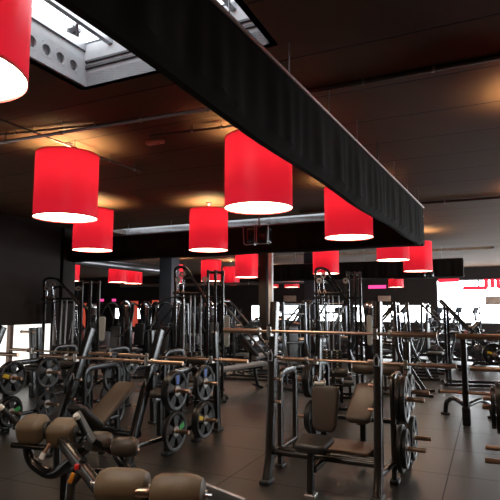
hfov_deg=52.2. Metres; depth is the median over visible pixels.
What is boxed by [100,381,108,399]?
weight plate
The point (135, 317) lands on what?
wall panel
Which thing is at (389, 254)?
pendant lamp
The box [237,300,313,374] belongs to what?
press
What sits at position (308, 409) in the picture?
weight plate
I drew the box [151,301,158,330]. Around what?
machine
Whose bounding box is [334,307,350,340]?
trainer
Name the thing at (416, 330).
exercise bike
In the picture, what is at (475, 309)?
trainer
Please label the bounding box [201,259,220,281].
pendant lamp
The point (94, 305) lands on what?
machine
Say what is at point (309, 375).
weight plate
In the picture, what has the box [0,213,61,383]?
wall
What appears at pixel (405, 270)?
diffuser
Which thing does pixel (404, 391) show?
weight plate
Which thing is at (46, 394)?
weight plate
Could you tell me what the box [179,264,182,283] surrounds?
pendant lamp
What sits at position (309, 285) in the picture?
column
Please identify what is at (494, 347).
weight plate
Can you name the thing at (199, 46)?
fabric drape
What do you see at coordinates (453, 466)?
floor
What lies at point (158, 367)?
weight plate
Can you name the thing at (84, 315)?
wall panel
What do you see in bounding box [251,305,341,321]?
window
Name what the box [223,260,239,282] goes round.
pendant lamp
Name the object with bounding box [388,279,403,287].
pendant lamp
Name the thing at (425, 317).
dumbbell rack
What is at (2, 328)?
weight bench
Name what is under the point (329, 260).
pendant lamp
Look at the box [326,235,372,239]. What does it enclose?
diffuser
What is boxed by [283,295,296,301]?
poster
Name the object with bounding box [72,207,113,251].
pendant lamp
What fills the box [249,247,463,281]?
fabric drape
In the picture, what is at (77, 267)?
pendant lamp
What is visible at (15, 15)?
pendant lamp
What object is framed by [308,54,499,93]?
rail
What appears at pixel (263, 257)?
column
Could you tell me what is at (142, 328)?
machine
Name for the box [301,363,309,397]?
weight plate
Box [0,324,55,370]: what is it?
window
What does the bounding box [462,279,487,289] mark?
letter
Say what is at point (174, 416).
weight plate
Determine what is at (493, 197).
rail
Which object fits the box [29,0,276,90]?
skylight
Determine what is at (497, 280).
letter
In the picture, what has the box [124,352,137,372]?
weight plate
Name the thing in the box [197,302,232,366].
machine
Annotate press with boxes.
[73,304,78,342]
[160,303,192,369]
[220,300,303,381]
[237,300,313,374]
[264,302,312,392]
[310,303,364,376]
[372,302,434,397]
[386,303,439,380]
[411,303,448,374]
[437,299,499,387]
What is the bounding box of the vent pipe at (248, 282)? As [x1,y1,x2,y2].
[120,262,327,286]
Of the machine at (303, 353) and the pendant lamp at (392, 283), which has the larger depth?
the pendant lamp at (392, 283)
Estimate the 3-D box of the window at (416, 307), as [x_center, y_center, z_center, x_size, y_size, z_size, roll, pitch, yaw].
[7.547,3.397,27.270,4.143,0.960,0.115,-3,-7,25]
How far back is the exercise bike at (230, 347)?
16.36 m
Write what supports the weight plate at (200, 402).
on the weight bench at (107, 409)
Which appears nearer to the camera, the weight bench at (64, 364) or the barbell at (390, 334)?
the barbell at (390, 334)
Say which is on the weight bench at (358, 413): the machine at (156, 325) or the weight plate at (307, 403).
the weight plate at (307, 403)
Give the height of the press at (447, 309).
1.868 m
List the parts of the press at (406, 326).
lever arm, frame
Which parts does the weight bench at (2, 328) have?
rail, plate frame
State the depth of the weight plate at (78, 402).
6.53 m
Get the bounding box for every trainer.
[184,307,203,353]
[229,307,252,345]
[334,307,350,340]
[351,307,364,345]
[401,308,414,344]
[436,307,467,349]
[455,307,470,345]
[471,307,494,345]
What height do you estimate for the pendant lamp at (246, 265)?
1.060 m
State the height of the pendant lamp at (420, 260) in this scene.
1.060 m
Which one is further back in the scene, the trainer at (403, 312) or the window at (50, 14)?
the trainer at (403, 312)
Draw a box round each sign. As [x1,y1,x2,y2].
[368,284,386,288]
[438,278,458,282]
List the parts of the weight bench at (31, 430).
handle, lever, pad post, leg, handle, adjust knob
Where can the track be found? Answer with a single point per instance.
(2, 120)
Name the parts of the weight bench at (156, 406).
pad leg, plate frame, roller post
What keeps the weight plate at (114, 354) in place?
on the weight bench at (64, 364)
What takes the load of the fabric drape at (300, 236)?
hanging from the ceiling
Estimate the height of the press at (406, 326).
1.796 m
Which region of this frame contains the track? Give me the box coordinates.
[0,119,139,172]
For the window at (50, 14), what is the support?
attached to the skylight
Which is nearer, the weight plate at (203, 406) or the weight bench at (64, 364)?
the weight plate at (203, 406)
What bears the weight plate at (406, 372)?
on the weight bench at (325, 399)
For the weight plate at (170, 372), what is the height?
0.450 m
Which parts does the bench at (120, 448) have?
pad leg, foot plate, plate arm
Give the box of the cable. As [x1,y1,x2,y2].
[0,119,156,135]
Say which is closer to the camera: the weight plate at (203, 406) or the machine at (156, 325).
the weight plate at (203, 406)
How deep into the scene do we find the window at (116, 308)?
34.98 m
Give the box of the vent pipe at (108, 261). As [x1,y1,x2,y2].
[108,261,159,267]
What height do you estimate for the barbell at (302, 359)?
0.073 m
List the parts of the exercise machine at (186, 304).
lever arm, frame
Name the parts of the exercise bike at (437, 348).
stem, seat post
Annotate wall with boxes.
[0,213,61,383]
[74,266,499,340]
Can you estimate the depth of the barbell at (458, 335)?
4.32 m
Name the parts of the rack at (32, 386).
post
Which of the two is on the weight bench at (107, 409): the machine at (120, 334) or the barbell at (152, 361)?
the barbell at (152, 361)
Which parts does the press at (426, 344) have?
frame, frame, seat frame, lever arm, seat, lever arm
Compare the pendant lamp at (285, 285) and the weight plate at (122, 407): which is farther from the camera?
the pendant lamp at (285, 285)
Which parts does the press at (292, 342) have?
seat, frame, seat frame, lever arm, frame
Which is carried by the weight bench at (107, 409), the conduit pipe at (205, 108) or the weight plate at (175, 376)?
the weight plate at (175, 376)
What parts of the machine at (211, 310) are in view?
arm, arm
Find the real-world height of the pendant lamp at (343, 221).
0.920 m
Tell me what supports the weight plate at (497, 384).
on the weight bench at (485, 398)
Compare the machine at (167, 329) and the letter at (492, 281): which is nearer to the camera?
the machine at (167, 329)
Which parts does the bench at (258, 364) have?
leg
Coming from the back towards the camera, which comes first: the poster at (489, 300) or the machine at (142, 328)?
the poster at (489, 300)
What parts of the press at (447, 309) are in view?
post, post, rail, floor rail, rail, floor rail, foot plate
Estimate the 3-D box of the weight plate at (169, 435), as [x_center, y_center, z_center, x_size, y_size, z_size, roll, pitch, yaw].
[-0.907,2.103,5.934,0.036,0.370,0.370,-3,-7,25]
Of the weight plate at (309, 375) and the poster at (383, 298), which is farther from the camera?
the poster at (383, 298)
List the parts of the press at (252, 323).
post, post, rail, foot plate, floor rail, rail, floor rail, seat frame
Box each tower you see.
[24,277,105,386]
[158,266,229,406]
[302,267,371,402]
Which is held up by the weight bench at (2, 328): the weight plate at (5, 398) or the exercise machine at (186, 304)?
the weight plate at (5, 398)
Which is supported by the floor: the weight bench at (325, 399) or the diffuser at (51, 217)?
the weight bench at (325, 399)
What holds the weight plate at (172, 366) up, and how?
on the weight bench at (156, 406)
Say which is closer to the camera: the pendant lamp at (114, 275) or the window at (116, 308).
the pendant lamp at (114, 275)
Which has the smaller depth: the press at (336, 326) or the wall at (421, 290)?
the press at (336, 326)
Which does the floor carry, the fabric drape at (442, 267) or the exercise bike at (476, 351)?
the exercise bike at (476, 351)
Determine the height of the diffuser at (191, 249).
0.006 m
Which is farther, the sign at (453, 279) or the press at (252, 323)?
the sign at (453, 279)
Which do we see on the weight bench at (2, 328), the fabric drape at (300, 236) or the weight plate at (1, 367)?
the weight plate at (1, 367)
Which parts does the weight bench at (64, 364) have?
pad leg, rail, plate frame, plate frame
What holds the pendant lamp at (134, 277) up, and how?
hanging from the ceiling
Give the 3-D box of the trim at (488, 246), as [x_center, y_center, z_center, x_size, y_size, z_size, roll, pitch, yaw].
[4.474,-0.068,18.943,8.300,0.350,0.800,-3,-7,25]
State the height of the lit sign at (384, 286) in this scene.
0.240 m
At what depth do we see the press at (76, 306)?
18.49 m
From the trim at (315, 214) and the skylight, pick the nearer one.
the skylight
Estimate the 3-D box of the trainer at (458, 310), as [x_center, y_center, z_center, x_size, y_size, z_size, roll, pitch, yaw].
[9.579,3.323,22.225,0.600,1.686,1.570,3,-7,-24]
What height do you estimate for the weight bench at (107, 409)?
1.451 m
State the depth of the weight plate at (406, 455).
4.89 m
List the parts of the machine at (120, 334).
arm, arm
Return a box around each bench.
[0,325,60,433]
[0,404,96,499]
[25,327,142,413]
[43,411,140,499]
[45,327,217,466]
[90,467,246,499]
[145,330,222,435]
[220,361,266,389]
[259,301,430,499]
[298,339,412,464]
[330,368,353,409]
[482,396,499,464]
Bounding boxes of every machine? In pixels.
[78,303,113,363]
[93,300,136,378]
[132,301,156,369]
[133,300,184,379]
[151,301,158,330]
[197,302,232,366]
[297,302,331,363]
[362,301,393,360]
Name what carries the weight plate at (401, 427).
on the weight bench at (325, 399)
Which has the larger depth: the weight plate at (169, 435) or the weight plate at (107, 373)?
the weight plate at (107, 373)
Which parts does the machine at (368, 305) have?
arm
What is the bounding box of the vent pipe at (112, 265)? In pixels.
[75,262,179,273]
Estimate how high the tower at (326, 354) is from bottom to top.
2.465 m
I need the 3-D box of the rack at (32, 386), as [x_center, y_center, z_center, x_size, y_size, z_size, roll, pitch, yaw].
[-3.980,2.177,10.047,0.826,1.305,0.795,-3,-7,25]
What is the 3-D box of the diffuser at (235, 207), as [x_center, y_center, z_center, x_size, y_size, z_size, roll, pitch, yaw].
[0.091,-0.460,5.479,0.722,0.006,0.722,0,-6,0]
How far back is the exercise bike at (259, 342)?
16.01 m
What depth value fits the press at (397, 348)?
10.15 m
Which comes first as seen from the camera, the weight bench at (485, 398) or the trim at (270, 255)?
the weight bench at (485, 398)
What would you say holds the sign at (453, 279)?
attached to the window at (452, 293)
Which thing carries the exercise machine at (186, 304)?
on the floor
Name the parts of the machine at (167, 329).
arm, arm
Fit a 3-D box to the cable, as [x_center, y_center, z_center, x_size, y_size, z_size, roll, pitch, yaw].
[-2.151,-1.333,5.599,2.531,0.048,0.041,-2,-6,15]
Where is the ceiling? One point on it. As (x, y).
(440, 130)
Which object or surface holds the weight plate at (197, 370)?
on the weight bench at (107, 409)
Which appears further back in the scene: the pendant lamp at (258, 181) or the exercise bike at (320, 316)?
the exercise bike at (320, 316)
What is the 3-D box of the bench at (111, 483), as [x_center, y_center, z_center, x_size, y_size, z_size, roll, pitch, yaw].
[-0.152,1.551,2.397,1.446,0.870,0.451,-4,-8,34]
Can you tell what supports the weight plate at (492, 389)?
on the weight bench at (485, 398)
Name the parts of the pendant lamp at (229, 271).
lamp shade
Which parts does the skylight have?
rail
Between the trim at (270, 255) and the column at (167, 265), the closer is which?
the column at (167, 265)
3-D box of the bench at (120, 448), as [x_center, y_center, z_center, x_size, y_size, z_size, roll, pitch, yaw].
[-1.264,1.797,4.466,1.010,0.832,0.569,0,-6,0]
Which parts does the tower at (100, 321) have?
pull handle, guide rod, guide rod, arm, guide rod, arm, guide rod, post, post, post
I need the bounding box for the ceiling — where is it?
[0,0,499,277]
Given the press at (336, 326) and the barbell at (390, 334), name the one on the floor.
the press at (336, 326)
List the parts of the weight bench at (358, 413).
plate frame, pad leg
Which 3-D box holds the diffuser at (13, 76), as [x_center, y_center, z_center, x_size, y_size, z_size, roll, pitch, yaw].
[-1.389,-0.811,2.282,0.722,0.006,0.722,0,-6,0]
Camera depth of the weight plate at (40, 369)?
7.58 m
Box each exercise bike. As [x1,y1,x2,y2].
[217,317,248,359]
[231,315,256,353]
[252,317,279,361]
[278,316,297,355]
[311,316,327,354]
[336,317,364,359]
[382,323,403,358]
[391,322,429,362]
[413,316,441,355]
[426,318,468,371]
[450,318,485,362]
[471,318,499,365]
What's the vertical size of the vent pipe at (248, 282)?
1.271 m
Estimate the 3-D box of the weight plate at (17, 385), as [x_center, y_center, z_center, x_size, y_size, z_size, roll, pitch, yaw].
[-3.256,1.757,6.995,0.045,0.450,0.450,-3,-7,25]
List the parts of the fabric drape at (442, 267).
rail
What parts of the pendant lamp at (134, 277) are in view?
lamp shade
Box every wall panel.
[82,303,86,327]
[131,301,137,326]
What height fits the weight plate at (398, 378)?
0.450 m
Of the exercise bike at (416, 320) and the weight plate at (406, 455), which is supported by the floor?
the exercise bike at (416, 320)
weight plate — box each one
[0,361,21,394]
[0,361,26,394]
[0,395,22,429]
[0,398,22,426]
[35,358,59,387]
[36,391,56,415]
[63,365,88,396]
[66,365,92,400]
[69,401,90,417]
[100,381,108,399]
[102,361,125,390]
[103,352,122,379]
[106,403,124,426]
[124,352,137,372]
[156,354,169,383]
[161,371,182,409]
[162,418,180,445]
[163,411,186,451]
[164,371,187,410]
[171,353,185,369]
[191,401,209,437]
[193,370,208,396]
[194,365,213,400]
[194,401,214,437]
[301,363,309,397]
[304,403,307,430]
[305,363,314,397]
[305,399,311,432]
[322,365,325,385]
[394,376,402,422]
[396,424,405,472]
[399,376,410,423]
[401,429,410,468]
[403,370,410,411]
[408,374,414,409]
[408,415,417,460]
[482,343,499,364]
[485,345,499,362]
[490,387,496,428]
[495,382,499,433]
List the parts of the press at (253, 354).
seat frame, seat, floor rail, floor rail, rail, foot plate, rail, post, post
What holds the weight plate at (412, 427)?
on the weight bench at (325, 399)
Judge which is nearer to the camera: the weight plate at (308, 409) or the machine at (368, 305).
the weight plate at (308, 409)
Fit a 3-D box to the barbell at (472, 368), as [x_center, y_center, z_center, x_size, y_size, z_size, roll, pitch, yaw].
[3.336,1.219,5.015,2.150,0.073,0.074,-3,-7,25]
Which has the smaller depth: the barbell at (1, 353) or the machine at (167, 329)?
the barbell at (1, 353)
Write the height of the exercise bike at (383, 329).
1.369 m
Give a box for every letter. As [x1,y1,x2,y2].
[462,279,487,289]
[490,279,494,287]
[496,279,499,288]
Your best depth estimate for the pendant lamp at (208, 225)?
9.34 m
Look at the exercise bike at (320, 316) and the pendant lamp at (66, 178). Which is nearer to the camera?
the pendant lamp at (66, 178)
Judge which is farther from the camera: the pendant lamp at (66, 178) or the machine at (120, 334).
the machine at (120, 334)
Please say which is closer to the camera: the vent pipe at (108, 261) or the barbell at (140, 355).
the barbell at (140, 355)
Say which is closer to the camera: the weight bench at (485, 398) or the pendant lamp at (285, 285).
the weight bench at (485, 398)
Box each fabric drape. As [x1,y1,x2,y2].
[54,0,424,244]
[69,216,424,261]
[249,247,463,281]
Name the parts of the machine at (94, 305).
arm, seat, arm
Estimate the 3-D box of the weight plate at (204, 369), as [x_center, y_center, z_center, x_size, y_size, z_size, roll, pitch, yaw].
[-0.586,1.710,6.569,0.045,0.450,0.450,-3,-7,25]
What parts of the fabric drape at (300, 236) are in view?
rail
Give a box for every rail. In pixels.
[300,196,499,212]
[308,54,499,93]
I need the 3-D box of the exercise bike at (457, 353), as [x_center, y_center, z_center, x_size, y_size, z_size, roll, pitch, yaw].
[6.603,2.729,15.412,1.040,1.369,0.520,-5,-8,37]
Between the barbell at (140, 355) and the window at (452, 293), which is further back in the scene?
the window at (452, 293)
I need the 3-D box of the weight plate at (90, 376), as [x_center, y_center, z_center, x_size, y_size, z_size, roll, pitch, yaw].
[-2.195,1.712,6.580,0.045,0.450,0.450,-3,-7,25]
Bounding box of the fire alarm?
[145,138,164,145]
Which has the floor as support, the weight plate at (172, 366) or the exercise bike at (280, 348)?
the exercise bike at (280, 348)
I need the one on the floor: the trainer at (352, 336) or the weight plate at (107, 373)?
the trainer at (352, 336)
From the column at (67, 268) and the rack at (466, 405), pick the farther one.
the column at (67, 268)
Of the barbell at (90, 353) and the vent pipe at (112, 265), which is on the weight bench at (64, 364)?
the barbell at (90, 353)
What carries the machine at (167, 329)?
on the floor
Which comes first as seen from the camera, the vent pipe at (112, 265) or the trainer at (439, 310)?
the vent pipe at (112, 265)
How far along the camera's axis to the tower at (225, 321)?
9.36 m
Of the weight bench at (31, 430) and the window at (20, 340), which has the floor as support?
the weight bench at (31, 430)
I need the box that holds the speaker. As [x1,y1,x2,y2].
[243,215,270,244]
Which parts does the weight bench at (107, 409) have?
plate frame, rail, rail, plate frame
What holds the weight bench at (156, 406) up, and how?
on the floor
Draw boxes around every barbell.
[0,352,19,356]
[10,348,111,355]
[40,354,183,365]
[118,353,247,362]
[223,328,436,337]
[278,357,456,368]
[455,333,499,339]
[470,366,499,371]
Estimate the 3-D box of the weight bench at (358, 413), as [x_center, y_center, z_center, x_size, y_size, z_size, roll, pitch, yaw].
[1.061,1.762,6.275,1.064,1.306,1.937,4,-7,-31]
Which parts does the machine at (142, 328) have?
seat, arm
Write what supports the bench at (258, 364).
on the floor
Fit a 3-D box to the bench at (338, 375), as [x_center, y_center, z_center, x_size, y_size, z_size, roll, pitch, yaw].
[1.361,2.247,8.207,0.628,0.765,0.879,-1,-6,11]
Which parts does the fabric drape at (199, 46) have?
rail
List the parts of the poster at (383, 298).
panel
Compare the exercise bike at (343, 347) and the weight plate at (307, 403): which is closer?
the weight plate at (307, 403)
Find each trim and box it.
[113,213,324,234]
[268,253,272,322]
[273,246,492,257]
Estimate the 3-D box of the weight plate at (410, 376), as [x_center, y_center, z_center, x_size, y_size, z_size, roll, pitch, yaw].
[1.720,1.516,5.442,0.036,0.370,0.370,-3,-7,25]
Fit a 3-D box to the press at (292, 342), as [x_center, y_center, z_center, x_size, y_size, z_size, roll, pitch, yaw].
[0.993,2.010,10.818,1.216,1.796,1.170,5,-8,-38]
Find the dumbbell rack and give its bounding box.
[424,317,460,342]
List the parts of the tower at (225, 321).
pull handle, guide rod, seat post, guide rod, arm, seat, guide rod, arm, guide rod, rail, post, rail, post, post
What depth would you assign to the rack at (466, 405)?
7.46 m
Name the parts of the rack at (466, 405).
post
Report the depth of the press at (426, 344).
13.21 m
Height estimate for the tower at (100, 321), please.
2.366 m
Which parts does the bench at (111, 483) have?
foot plate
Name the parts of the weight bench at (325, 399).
rail, plate frame, seat post, post, rail, plate frame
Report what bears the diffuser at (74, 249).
attached to the pendant lamp at (97, 236)
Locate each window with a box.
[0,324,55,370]
[32,0,236,50]
[115,307,140,318]
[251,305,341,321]
[353,304,430,322]
[436,279,499,323]
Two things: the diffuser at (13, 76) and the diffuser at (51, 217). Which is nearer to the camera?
the diffuser at (13, 76)
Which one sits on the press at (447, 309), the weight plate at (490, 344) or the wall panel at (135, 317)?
the weight plate at (490, 344)
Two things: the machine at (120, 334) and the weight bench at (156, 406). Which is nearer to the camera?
the weight bench at (156, 406)
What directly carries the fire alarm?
attached to the ceiling
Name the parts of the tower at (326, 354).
pull handle, guide rod, guide rod, arm, arm, guide rod, guide rod, seat post, rail, post, post, post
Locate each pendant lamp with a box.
[0,0,31,102]
[32,142,99,222]
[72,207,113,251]
[75,265,79,281]
[108,268,127,282]
[124,260,141,283]
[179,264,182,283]
[189,202,227,251]
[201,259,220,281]
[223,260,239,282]
[224,130,292,214]
[235,254,257,277]
[284,281,299,287]
[313,251,338,274]
[324,187,373,240]
[376,247,409,261]
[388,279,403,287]
[403,240,432,271]
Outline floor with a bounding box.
[0,330,499,499]
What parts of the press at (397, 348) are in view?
lever arm, seat frame, lever arm, frame, frame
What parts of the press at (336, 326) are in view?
lever arm, frame, lever arm, frame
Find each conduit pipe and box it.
[0,105,210,143]
[149,122,233,136]
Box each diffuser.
[0,58,26,99]
[33,213,96,221]
[73,248,111,251]
[190,248,226,251]
[225,202,291,213]
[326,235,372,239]
[378,259,408,260]
[405,270,428,271]
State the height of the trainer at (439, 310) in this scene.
1.686 m
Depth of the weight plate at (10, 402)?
6.94 m
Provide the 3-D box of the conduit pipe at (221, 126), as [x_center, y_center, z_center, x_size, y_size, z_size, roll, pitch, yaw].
[-0.308,-1.332,5.462,1.724,0.080,0.046,-2,-7,19]
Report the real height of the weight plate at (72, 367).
0.450 m
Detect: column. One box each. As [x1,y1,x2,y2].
[56,228,75,375]
[158,258,178,366]
[259,253,268,343]
[304,253,314,353]
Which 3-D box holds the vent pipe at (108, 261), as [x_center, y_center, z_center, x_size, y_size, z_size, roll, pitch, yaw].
[-3.703,0.223,16.323,0.133,0.800,3.236,-5,-8,39]
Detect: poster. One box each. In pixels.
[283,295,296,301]
[377,295,391,301]
[485,296,499,304]
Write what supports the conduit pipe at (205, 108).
hanging from the ceiling

